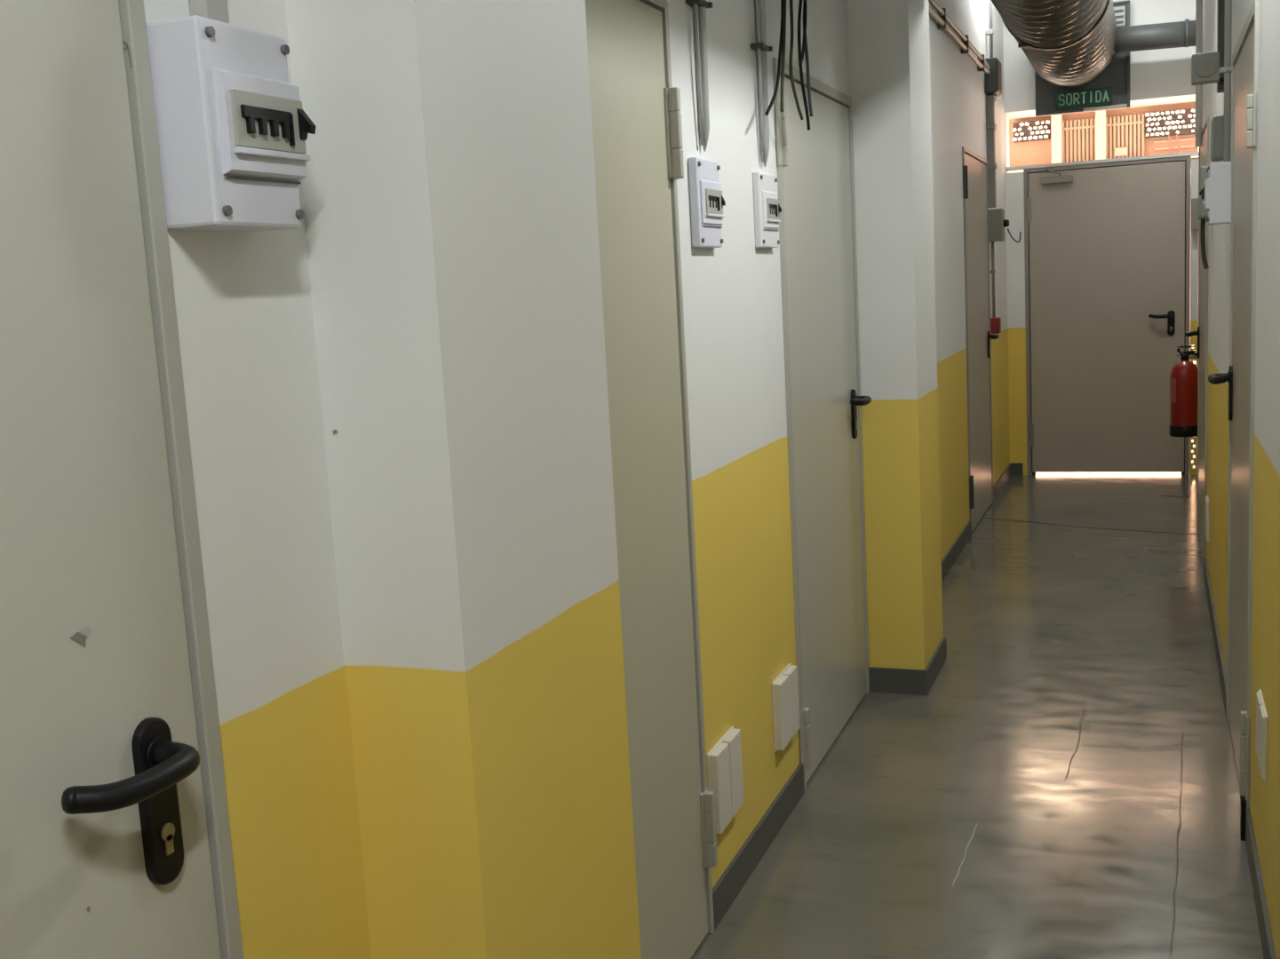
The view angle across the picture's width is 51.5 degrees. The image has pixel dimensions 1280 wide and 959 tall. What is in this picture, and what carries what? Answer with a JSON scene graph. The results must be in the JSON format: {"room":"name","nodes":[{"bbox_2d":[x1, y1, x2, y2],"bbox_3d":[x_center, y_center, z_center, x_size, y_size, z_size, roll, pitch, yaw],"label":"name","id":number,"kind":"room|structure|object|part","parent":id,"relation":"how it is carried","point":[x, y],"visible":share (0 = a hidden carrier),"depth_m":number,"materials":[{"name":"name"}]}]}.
{"room":"service corridor","nodes":[
{"label":"service corridor","id":0,"kind":"room"},
{"bbox_2d":[285,0,641,958],"bbox_3d":[-0.249,-0.566,1.656,0.198,3.550,0.471,0,9,21],"label":"wall pillar","id":1,"kind":"structure","parent":0,"point":[449,188],"depth_m":1.57,"materials":[{"name":"paint"}]},
{"bbox_2d":[143,0,1009,958],"bbox_3d":[0.327,-0.871,3.534,0.157,3.550,11.815,0,9,21],"label":"wall","id":2,"kind":"structure","parent":0,"point":[243,303],"depth_m":1.59,"materials":[{"name":"paint"}]},
{"bbox_2d":[0,0,243,958],"bbox_3d":[-0.612,0.338,0.942,0.183,2.010,0.907,0,9,21],"label":"door","id":3,"kind":"structure","parent":2,"relation":"in","point":[115,842],"depth_m":1.19,"materials":[{"name":"paint"}]},
{"bbox_3d":[-0.451,0.268,1.189,0.060,0.034,0.155,0,9,21],"label":"lever","id":4,"kind":"part","parent":3,"relation":"part of","materials":[{"name":"black plastic"}]},
{"bbox_3d":[-0.641,0.338,0.956,0.119,2.010,0.901,0,9,21],"label":"frame","id":5,"kind":"part","parent":3,"relation":"part of","materials":[{"name":"paint"}]},
{"bbox_2d":[188,0,229,23],"bbox_3d":[-0.480,-1.353,1.199,0.022,1.837,0.036,0,9,21],"label":"cable trunking","id":6,"kind":"object","parent":2,"relation":"attached to","point":[217,10],"visible":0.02,"depth_m":1.31,"materials":[{"name":"grey plastic"}]},
{"bbox_2d":[145,15,316,231],"bbox_3d":[-0.398,-0.347,1.316,0.093,0.193,0.139,0,9,21],"label":"box","id":7,"kind":"object","parent":2,"relation":"attached to","point":[232,125],"visible":1,"depth_m":1.27,"materials":[{"name":"white plastic"}]},
{"bbox_2d":[584,0,717,958],"bbox_3d":[-0.089,0.087,2.457,0.140,2.012,0.887,0,9,21],"label":"door","id":8,"kind":"structure","parent":2,"relation":"in","point":[635,106],"depth_m":2.62,"materials":[{"name":"paint"}]},
{"bbox_3d":[-0.100,0.088,2.458,0.119,2.012,0.881,0,9,21],"label":"frame","id":9,"kind":"part","parent":8,"relation":"part of","materials":[{"name":"paint"}]},
{"bbox_2d":[685,0,712,151],"bbox_3d":[0.093,-1.619,2.767,0.038,1.825,0.079,0,9,21],"label":"conduit","id":10,"kind":"object","parent":2,"relation":"attached to","point":[699,6],"visible":1,"depth_m":2.87,"materials":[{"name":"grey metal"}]},
{"bbox_2d":[687,157,725,247],"bbox_3d":[0.150,-0.606,2.916,0.034,0.190,0.158,0,9,21],"label":"box","id":11,"kind":"object","parent":2,"relation":"attached to","point":[707,202],"visible":1,"depth_m":2.88,"materials":[{"name":"white plastic"}]},
{"bbox_2d":[707,726,744,834],"bbox_3d":[0.199,0.693,3.058,0.024,0.193,0.193,0,9,21],"label":"wall outlet","id":12,"kind":"object","parent":2,"relation":"attached to","point":[724,760],"visible":0.86,"depth_m":3.02,"materials":[{"name":"white plastic"}]},
{"bbox_3d":[0.183,0.700,3.012,0.020,0.185,0.087,0,9,21],"label":"plate","id":13,"kind":"part","parent":12,"relation":"part of","materials":[{"name":"white plastic"}]},
{"bbox_3d":[0.218,0.685,3.103,0.020,0.185,0.087,0,9,21],"label":"plate","id":14,"kind":"part","parent":12,"relation":"part of","materials":[{"name":"white plastic"}]},
{"bbox_2d":[750,0,772,166],"bbox_3d":[0.268,-1.693,3.219,0.038,1.828,0.079,0,9,21],"label":"conduit","id":15,"kind":"object","parent":2,"relation":"attached to","point":[760,46],"visible":1,"depth_m":3.32,"materials":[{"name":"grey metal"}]},
{"bbox_2d":[752,171,781,247],"bbox_3d":[0.326,-0.684,3.373,0.032,0.186,0.160,0,9,21],"label":"box","id":16,"kind":"object","parent":2,"relation":"attached to","point":[767,209],"visible":1,"depth_m":3.34,"materials":[{"name":"white plastic"}]},
{"bbox_2d":[771,663,799,752],"bbox_3d":[0.392,0.610,3.557,0.024,0.188,0.186,0,9,21],"label":"wall outlet","id":17,"kind":"object","parent":2,"relation":"attached to","point":[784,687],"visible":1,"depth_m":3.51,"materials":[{"name":"white plastic"}]},
{"bbox_3d":[0.377,0.617,3.513,0.020,0.180,0.084,0,9,21],"label":"plate","id":18,"kind":"part","parent":17,"relation":"part of","materials":[{"name":"white plastic"}]},
{"bbox_3d":[0.411,0.602,3.600,0.020,0.180,0.084,0,9,21],"label":"plate","id":19,"kind":"part","parent":17,"relation":"part of","materials":[{"name":"white plastic"}]},
{"bbox_2d":[771,57,871,790],"bbox_3d":[0.552,-0.181,4.055,0.183,2.012,0.956,0,9,21],"label":"door","id":20,"kind":"structure","parent":2,"relation":"in","point":[815,173],"depth_m":3.98,"materials":[{"name":"paint"}]},
{"bbox_3d":[0.713,-0.254,4.301,0.060,0.034,0.155,0,9,21],"label":"lever","id":21,"kind":"part","parent":20,"relation":"part of","materials":[{"name":"black plastic"}]},
{"bbox_2d":[712,462,1023,930],"bbox_3d":[0.558,0.840,3.731,0.208,0.087,11.815,0,9,21],"label":"baseboard","id":22,"kind":"structure","parent":2,"relation":"attached to","point":[889,680],"depth_m":3.65,"materials":[{"name":"grey paint"}]},
{"bbox_2d":[928,0,990,74],"bbox_3d":[1.437,-2.141,6.235,0.036,0.090,3.376,0,9,21],"label":"conduit","id":23,"kind":"object","parent":2,"relation":"attached to","point":[941,17],"visible":0.99,"depth_m":6.55,"materials":[{"name":"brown metal"}]},
{"bbox_2d":[961,146,999,532],"bbox_3d":[1.905,-0.794,7.553,0.183,2.066,1.076,0,9,21],"label":"door","id":24,"kind":"structure","parent":2,"relation":"in","point":[975,201],"depth_m":7.52,"materials":[{"name":"beige paint"}]},
{"bbox_3d":[2.097,-0.847,7.879,0.060,0.034,0.155,0,9,21],"label":"lever","id":25,"kind":"part","parent":24,"relation":"part of","materials":[{"name":"black plastic"}]},
{"bbox_2d":[985,0,993,57],"bbox_3d":[2.057,-2.937,7.829,0.045,0.895,0.040,0,9,21],"label":"conduit","id":26,"kind":"object","parent":2,"relation":"attached to","point":[990,32],"visible":0.91,"depth_m":7.86,"materials":[{"name":"grey plastic"}]},
{"bbox_2d":[985,95,997,207],"bbox_3d":[2.104,-1.959,7.944,0.052,0.655,0.095,0,9,21],"label":"cable trunking","id":27,"kind":"object","parent":2,"relation":"attached to","point":[990,125],"visible":0.98,"depth_m":7.91,"materials":[{"name":"grey plastic"}]},
{"bbox_2d":[989,241,995,318],"bbox_3d":[2.153,-1.216,8.101,0.030,0.465,0.050,0,9,21],"label":"conduit","id":28,"kind":"object","parent":2,"relation":"attached to","point":[992,271],"visible":1,"depth_m":8.09,"materials":[{"name":"grey plastic"}]},
{"bbox_2d":[984,57,1001,101],"bbox_3d":[2.100,-2.374,7.895,0.078,0.230,0.220,0,9,21],"label":"junction box","id":29,"kind":"object","parent":2,"relation":"attached to","point":[993,81],"visible":0.82,"depth_m":7.80,"materials":[{"name":"grey plastic"}]},
{"bbox_3d":[2.132,-2.389,7.880,0.008,0.184,0.204,0,9,21],"label":"lid","id":30,"kind":"part","parent":29,"relation":"part of","materials":[{"name":"grey plastic"}]},
{"bbox_2d":[990,317,1001,333],"bbox_3d":[2.176,-0.942,8.122,0.058,0.095,0.090,0,9,21],"label":"fire alarm call point","id":31,"kind":"object","parent":2,"relation":"attached to","point":[995,322],"visible":0.98,"depth_m":8.08,"materials":[{"name":"red plastic"}]},
{"bbox_2d":[988,208,1009,241],"bbox_3d":[2.170,-1.537,8.024,0.116,0.190,0.150,0,9,21],"label":"switch box","id":32,"kind":"object","parent":2,"relation":"attached to","point":[997,223],"visible":1,"depth_m":7.96,"materials":[{"name":"grey plastic"}]},
{"bbox_3d":[2.212,-1.548,8.017,0.031,0.044,0.044,0,9,21],"label":"knob","id":33,"kind":"part","parent":32,"relation":"part of","materials":[{"name":"black plastic"}]},
{"bbox_2d":[1007,228,1021,242],"bbox_3d":[2.345,-1.524,8.301,0.017,0.083,0.565,0,9,24],"label":"loose cable","id":34,"kind":"object","parent":32,"relation":"hanging from","point":[1007,228],"visible":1,"depth_m":8.26,"materials":[{"name":"black rubber"}]},
{"bbox_2d":[846,0,943,669],"bbox_3d":[0.868,-1.048,4.544,0.198,3.550,0.434,0,9,21],"label":"wall pillar","id":35,"kind":"structure","parent":0,"point":[888,45],"depth_m":4.45,"materials":[{"name":"paint"}]},
{"bbox_2d":[691,471,1264,958],"bbox_3d":[1.097,0.923,3.672,2.800,0.120,12.065,0,9,21],"label":"floor","id":36,"kind":"structure","parent":0,"point":[1041,622],"depth_m":3.75,"materials":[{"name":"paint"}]},
{"bbox_2d":[952,823,977,886],"bbox_3d":[0.810,0.930,3.305,0.014,0.001,0.379,0,9,21],"label":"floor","id":37,"kind":"structure","parent":36,"relation":"on","point":[976,823],"depth_m":3.29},
{"bbox_2d":[1065,702,1085,779],"bbox_3d":[1.336,0.791,4.063,0.027,0.001,0.703,0,9,21],"label":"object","id":38,"kind":"structure","parent":36,"relation":"on","point":[1085,703],"depth_m":4.02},
{"bbox_2d":[985,517,1198,534],"bbox_3d":[2.454,0.254,7.320,1.143,0.001,0.420,0,9,21],"label":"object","id":39,"kind":"structure","parent":36,"relation":"on","point":[986,518],"depth_m":7.21,"materials":[{"name":"grey"}]},
{"bbox_2d":[1160,494,1189,497],"bbox_3d":[3.255,0.100,8.068,0.167,0.001,0.087,0,9,21],"label":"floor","id":40,"kind":"structure","parent":36,"relation":"on","point":[1162,495],"depth_m":8.07,"materials":[{"name":"grey concrete"}]},
{"bbox_2d":[1169,733,1183,954],"bbox_3d":[1.382,0.883,3.410,0.053,0.001,1.403,0,9,21],"label":"crack","id":41,"kind":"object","parent":36,"relation":"on","point":[1182,734],"depth_m":3.22,"materials":[{"name":"grey concrete"}]},
{"bbox_2d":[1182,667,1206,673],"bbox_3d":[1.944,0.670,4.657,0.078,0.001,0.056,0,9,21],"label":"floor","id":42,"kind":"structure","parent":36,"relation":"on","point":[1185,668],"depth_m":4.65,"materials":[{"name":"grey concrete"}]},
{"bbox_2d":[1240,795,1245,841],"bbox_3d":[1.497,0.841,3.297,0.010,0.104,0.035,0,9,21],"label":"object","id":43,"kind":"object","parent":36,"relation":"on","point":[1242,798],"visible":1,"depth_m":3.28,"materials":[{"name":"black plastic"}]},
{"bbox_2d":[1002,0,1199,475],"bbox_3d":[3.099,-1.860,8.843,2.800,3.670,0.250,0,9,21],"label":"wall","id":44,"kind":"structure","parent":0,"point":[1159,75],"depth_m":8.81,"materials":[{"name":"paint"}]},
{"bbox_2d":[1034,0,1130,116],"bbox_3d":[2.868,-2.724,8.613,0.585,0.660,0.062,0,9,21],"label":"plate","id":45,"kind":"object","parent":44,"relation":"attached to","point":[1117,75],"visible":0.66,"depth_m":8.56,"materials":[{"name":"grey metal"}]},
{"bbox_2d":[1055,86,1113,110],"bbox_3d":[2.879,-2.475,8.613,0.352,0.112,0.028,0,9,21],"label":"exit sign","id":46,"kind":"object","parent":45,"relation":"attached to","point":[1101,96],"visible":1,"depth_m":8.60,"materials":[{"name":"paint"}]},
{"bbox_2d":[1005,151,1198,475],"bbox_3d":[3.089,-1.070,8.895,1.193,2.094,0.104,0,9,21],"label":"trim","id":47,"kind":"structure","parent":44,"relation":"attached to","point":[1194,168],"depth_m":8.64,"materials":[{"name":"paint"}]},
{"bbox_2d":[1023,155,1190,475],"bbox_3d":[3.111,-1.057,8.870,1.040,2.074,0.183,0,9,21],"label":"door","id":48,"kind":"structure","parent":44,"relation":"in","point":[1107,245],"depth_m":8.85,"materials":[{"name":"beige paint"}]},
{"bbox_3d":[2.733,-2.038,8.791,0.101,0.061,0.042,3,10,36],"label":"closer arm","id":49,"kind":"part","parent":48,"relation":"part of","materials":[{"name":"beige paint"}]},
{"bbox_3d":[3.409,-1.068,8.686,0.155,0.034,0.060,0,9,21],"label":"lever","id":50,"kind":"part","parent":48,"relation":"part of","materials":[{"name":"black plastic"}]},
{"bbox_2d":[1191,198,1198,230],"bbox_3d":[3.568,-1.702,8.519,0.057,0.200,0.059,0,9,21],"label":"junction box","id":51,"kind":"object","parent":44,"relation":"attached to","point":[1194,202],"visible":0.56,"depth_m":8.49,"materials":[{"name":"grey plastic"}]},
{"bbox_2d":[1191,439,1195,468],"bbox_3d":[6.439,-1.253,16.651,18.000,0.136,16.335,0,9,21],"label":"ground","id":52,"kind":"structure","parent":0,"point":[1192,441],"depth_m":9.71,"materials":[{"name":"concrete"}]},
{"bbox_2d":[1009,98,1197,364],"bbox_3d":[5.649,-6.044,14.601,14.000,10.000,5.200,0,9,21],"label":"building","id":53,"kind":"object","parent":52,"relation":"on","point":[1164,127],"visible":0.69,"depth_m":14.86,"materials":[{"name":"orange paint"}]},
{"bbox_3d":[4.480,-3.984,15.185,0.400,0.210,0.089,0,9,21],"label":"breeze block panel","id":54,"kind":"part","parent":53,"relation":"part of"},
{"bbox_3d":[4.733,-3.844,15.063,0.110,0.620,0.240,0,9,21],"label":"post","id":55,"kind":"part","parent":53,"relation":"part of","materials":[{"name":"beige paint"}]},
{"bbox_3d":[5.171,-3.844,14.893,0.110,0.620,0.240,0,9,21],"label":"post","id":56,"kind":"part","parent":53,"relation":"part of","materials":[{"name":"beige paint"}]},
{"bbox_3d":[5.627,-4.183,14.546,14.000,0.140,0.410,0,9,21],"label":"cornice","id":57,"kind":"part","parent":53,"relation":"part of","materials":[{"name":"white paint"}]},
{"bbox_3d":[5.702,-3.392,14.742,14.000,0.312,0.240,0,9,21],"label":"sill","id":58,"kind":"part","parent":53,"relation":"part of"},
{"bbox_3d":[5.377,-3.665,14.842,0.130,0.090,0.018,0,9,21],"label":"notice plate","id":59,"kind":"part","parent":53,"relation":"part of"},
{"bbox_3d":[6.008,-3.934,14.603,0.830,0.270,0.089,0,9,21],"label":"breeze block panel","id":60,"kind":"part","parent":53,"relation":"part of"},
{"bbox_3d":[8.988,-3.712,13.521,6.990,0.095,0.032,0,9,21],"label":"rail","id":61,"kind":"part","parent":53,"relation":"part of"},
{"bbox_2d":[1202,0,1279,958],"bbox_3d":[1.496,-0.871,3.082,0.122,3.550,11.815,0,9,21],"label":"wall","id":62,"kind":"structure","parent":0,"point":[1264,796],"depth_m":2.88,"materials":[{"name":"paint"}]},
{"bbox_2d":[1169,345,1197,437],"bbox_3d":[3.052,-0.494,7.410,0.157,0.504,0.185,-9,10,-34],"label":"fire extinguisher","id":63,"kind":"object","parent":62,"relation":"attached to","point":[1183,378],"visible":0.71,"depth_m":7.37,"materials":[{"name":"red metal"}]},
{"bbox_2d":[1184,115,1208,563],"bbox_3d":[2.708,-0.642,6.333,0.183,2.030,1.080,0,9,21],"label":"door","id":64,"kind":"structure","parent":62,"relation":"in","point":[1202,331],"depth_m":6.26,"materials":[{"name":"paint"}]},
{"bbox_3d":[2.792,-0.738,6.723,0.060,0.034,0.155,0,9,21],"label":"lever","id":65,"kind":"part","parent":64,"relation":"part of","materials":[{"name":"black plastic"}]},
{"bbox_3d":[2.737,-0.642,6.321,0.119,2.030,1.080,0,9,21],"label":"frame","id":66,"kind":"part","parent":64,"relation":"part of","materials":[{"name":"paint"}]},
{"bbox_2d":[1195,0,1203,146],"bbox_3d":[2.610,-2.372,6.190,0.031,1.600,0.031,0,9,21],"label":"conduit","id":67,"kind":"object","parent":62,"relation":"attached to","point":[1199,3],"visible":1,"depth_m":6.25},
{"bbox_2d":[1198,165,1208,269],"bbox_3d":[2.300,-1.062,5.400,0.050,0.407,0.220,0,9,21],"label":"cable","id":68,"kind":"object","parent":62,"relation":"attached to","point":[1203,175],"visible":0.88,"depth_m":5.39,"materials":[{"name":"grey plastic"}]},
{"bbox_2d":[1204,494,1209,542],"bbox_3d":[2.449,0.168,5.733,0.012,0.178,0.168,0,9,21],"label":"wall outlet","id":69,"kind":"object","parent":62,"relation":"attached to","point":[1207,502],"visible":1,"depth_m":5.66,"materials":[{"name":"white plastic"}]},
{"bbox_3d":[2.432,0.174,5.695,0.008,0.170,0.075,0,9,21],"label":"plate","id":70,"kind":"part","parent":69,"relation":"part of","materials":[{"name":"white plastic"}]},
{"bbox_2d":[1191,51,1224,85],"bbox_3d":[1.809,-1.306,4.212,0.110,0.089,0.076,0,9,21],"label":"junction box","id":71,"kind":"object","parent":62,"relation":"attached to","point":[1204,67],"visible":0.79,"depth_m":4.19,"materials":[{"name":"grey plastic"}]},
{"bbox_3d":[1.851,-1.306,4.209,0.030,0.065,0.040,0,9,21],"label":"mount arm","id":72,"kind":"part","parent":71,"relation":"part of","materials":[{"name":"grey plastic"}]},
{"bbox_2d":[1199,161,1231,224],"bbox_3d":[1.749,-0.868,4.037,0.095,0.180,0.135,0,9,21],"label":"box","id":73,"kind":"object","parent":62,"relation":"attached to","point":[1216,191],"visible":0.94,"depth_m":3.97,"materials":[{"name":"white plastic"}]},
{"bbox_2d":[1210,114,1224,161],"bbox_3d":[1.903,-1.121,4.367,0.045,0.140,0.150,0,9,21],"label":"junction box","id":74,"kind":"object","parent":62,"relation":"attached to","point":[1217,124],"visible":0.71,"depth_m":4.30,"materials":[{"name":"grey plastic"}]},
{"bbox_2d":[1216,0,1224,93],"bbox_3d":[1.837,-2.040,4.173,0.031,1.590,0.090,0,9,21],"label":"cable trunking","id":75,"kind":"object","parent":62,"relation":"attached to","point":[1220,3],"visible":0.55,"depth_m":4.23,"materials":[{"name":"grey plastic"}]},
{"bbox_2d":[1219,0,1232,161],"bbox_3d":[1.718,-1.864,3.875,0.038,1.839,0.042,0,9,21],"label":"conduit","id":76,"kind":"object","parent":62,"relation":"attached to","point":[1227,70],"visible":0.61,"depth_m":3.97,"materials":[{"name":"grey plastic"}]},
{"bbox_2d":[1208,0,1259,807],"bbox_3d":[1.640,-0.172,3.571,0.183,2.012,0.956,0,9,21],"label":"door","id":77,"kind":"structure","parent":62,"relation":"in","point":[1240,377],"depth_m":3.47,"materials":[{"name":"paint"}]},
{"bbox_3d":[1.698,-0.295,3.894,0.060,0.034,0.155,0,9,21],"label":"lever","id":78,"kind":"part","parent":77,"relation":"part of","materials":[{"name":"black plastic"}]},
{"bbox_3d":[1.670,-0.172,3.563,0.119,2.012,0.950,0,9,21],"label":"frame","id":79,"kind":"part","parent":77,"relation":"part of","materials":[{"name":"paint"}]},
{"bbox_2d":[1203,558,1276,958],"bbox_3d":[0.986,1.076,1.947,0.010,0.087,8.760,0,9,21],"label":"baseboard","id":80,"kind":"structure","parent":62,"relation":"attached to","point":[1267,941],"depth_m":3.09,"materials":[{"name":"grey paint"}]},
{"bbox_2d":[1256,689,1267,781],"bbox_3d":[1.339,0.549,2.862,0.010,0.143,0.188,0,9,21],"label":"wall outlet","id":81,"kind":"object","parent":62,"relation":"attached to","point":[1261,716],"visible":1,"depth_m":2.81,"materials":[{"name":"white plastic"}]},
{"bbox_3d":[1.355,0.542,2.906,0.006,0.135,0.085,0,9,21],"label":"plate","id":82,"kind":"part","parent":81,"relation":"part of","materials":[{"name":"white plastic"}]},
{"bbox_3d":[1.321,0.556,2.818,0.006,0.135,0.085,0,9,21],"label":"plate","id":83,"kind":"part","parent":81,"relation":"part of","materials":[{"name":"white plastic"}]},
{"bbox_3d":[0.895,-2.703,3.143,2.800,0.120,12.065,0,9,21],"label":"ceiling","id":84,"kind":"structure","parent":0,"visible":0},
{"bbox_2d":[764,0,783,115],"bbox_3d":[0.298,-1.745,3.178,0.014,1.719,0.212,0,9,21],"label":"loose cable","id":85,"kind":"object","parent":84,"relation":"hanging from","point":[767,111],"visible":1,"depth_m":3.29,"materials":[{"name":"black rubber"}]},
{"bbox_2d":[780,0,786,111],"bbox_3d":[0.328,-1.762,3.227,0.014,1.701,0.133,0,9,21],"label":"loose cable","id":86,"kind":"object","parent":84,"relation":"hanging from","point":[784,1],"visible":1,"depth_m":3.31,"materials":[{"name":"black plastic"}]},
{"bbox_2d":[788,0,803,119],"bbox_3d":[0.352,-1.765,3.260,0.014,1.709,0.111,0,9,21],"label":"loose cable","id":87,"kind":"object","parent":84,"relation":"hanging from","point":[791,1],"visible":1,"depth_m":3.33,"materials":[{"name":"black plastic"}]},
{"bbox_2d":[798,0,807,65],"bbox_3d":[0.373,-1.819,3.226,0.014,1.593,0.137,0,9,21],"label":"loose cable","id":88,"kind":"object","parent":84,"relation":"hanging from","point":[805,1],"visible":1,"depth_m":3.32,"materials":[{"name":"black rubber"}]},
{"bbox_2d":[797,0,810,130],"bbox_3d":[0.380,-1.761,3.303,0.014,1.731,0.098,0,9,21],"label":"loose cable","id":89,"kind":"object","parent":84,"relation":"hanging from","point":[800,1],"visible":0.95,"depth_m":3.37,"materials":[{"name":"black rubber"}]},
{"bbox_2d":[802,2,812,116],"bbox_3d":[0.393,-1.778,3.307,0.014,1.700,0.043,0,9,21],"label":"loose cable","id":90,"kind":"object","parent":84,"relation":"hanging from","point":[806,47],"visible":0.77,"depth_m":3.41,"materials":[{"name":"black rubber"}]},
{"bbox_2d":[990,0,1195,87],"bbox_3d":[1.069,-2.193,3.476,1.090,1.003,10.852,0,9,21],"label":"ventilation duct","id":91,"kind":"object","parent":84,"relation":"hanging from","point":[1069,43],"visible":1,"depth_m":7.24,"materials":[{"name":"metal"}]}
]}

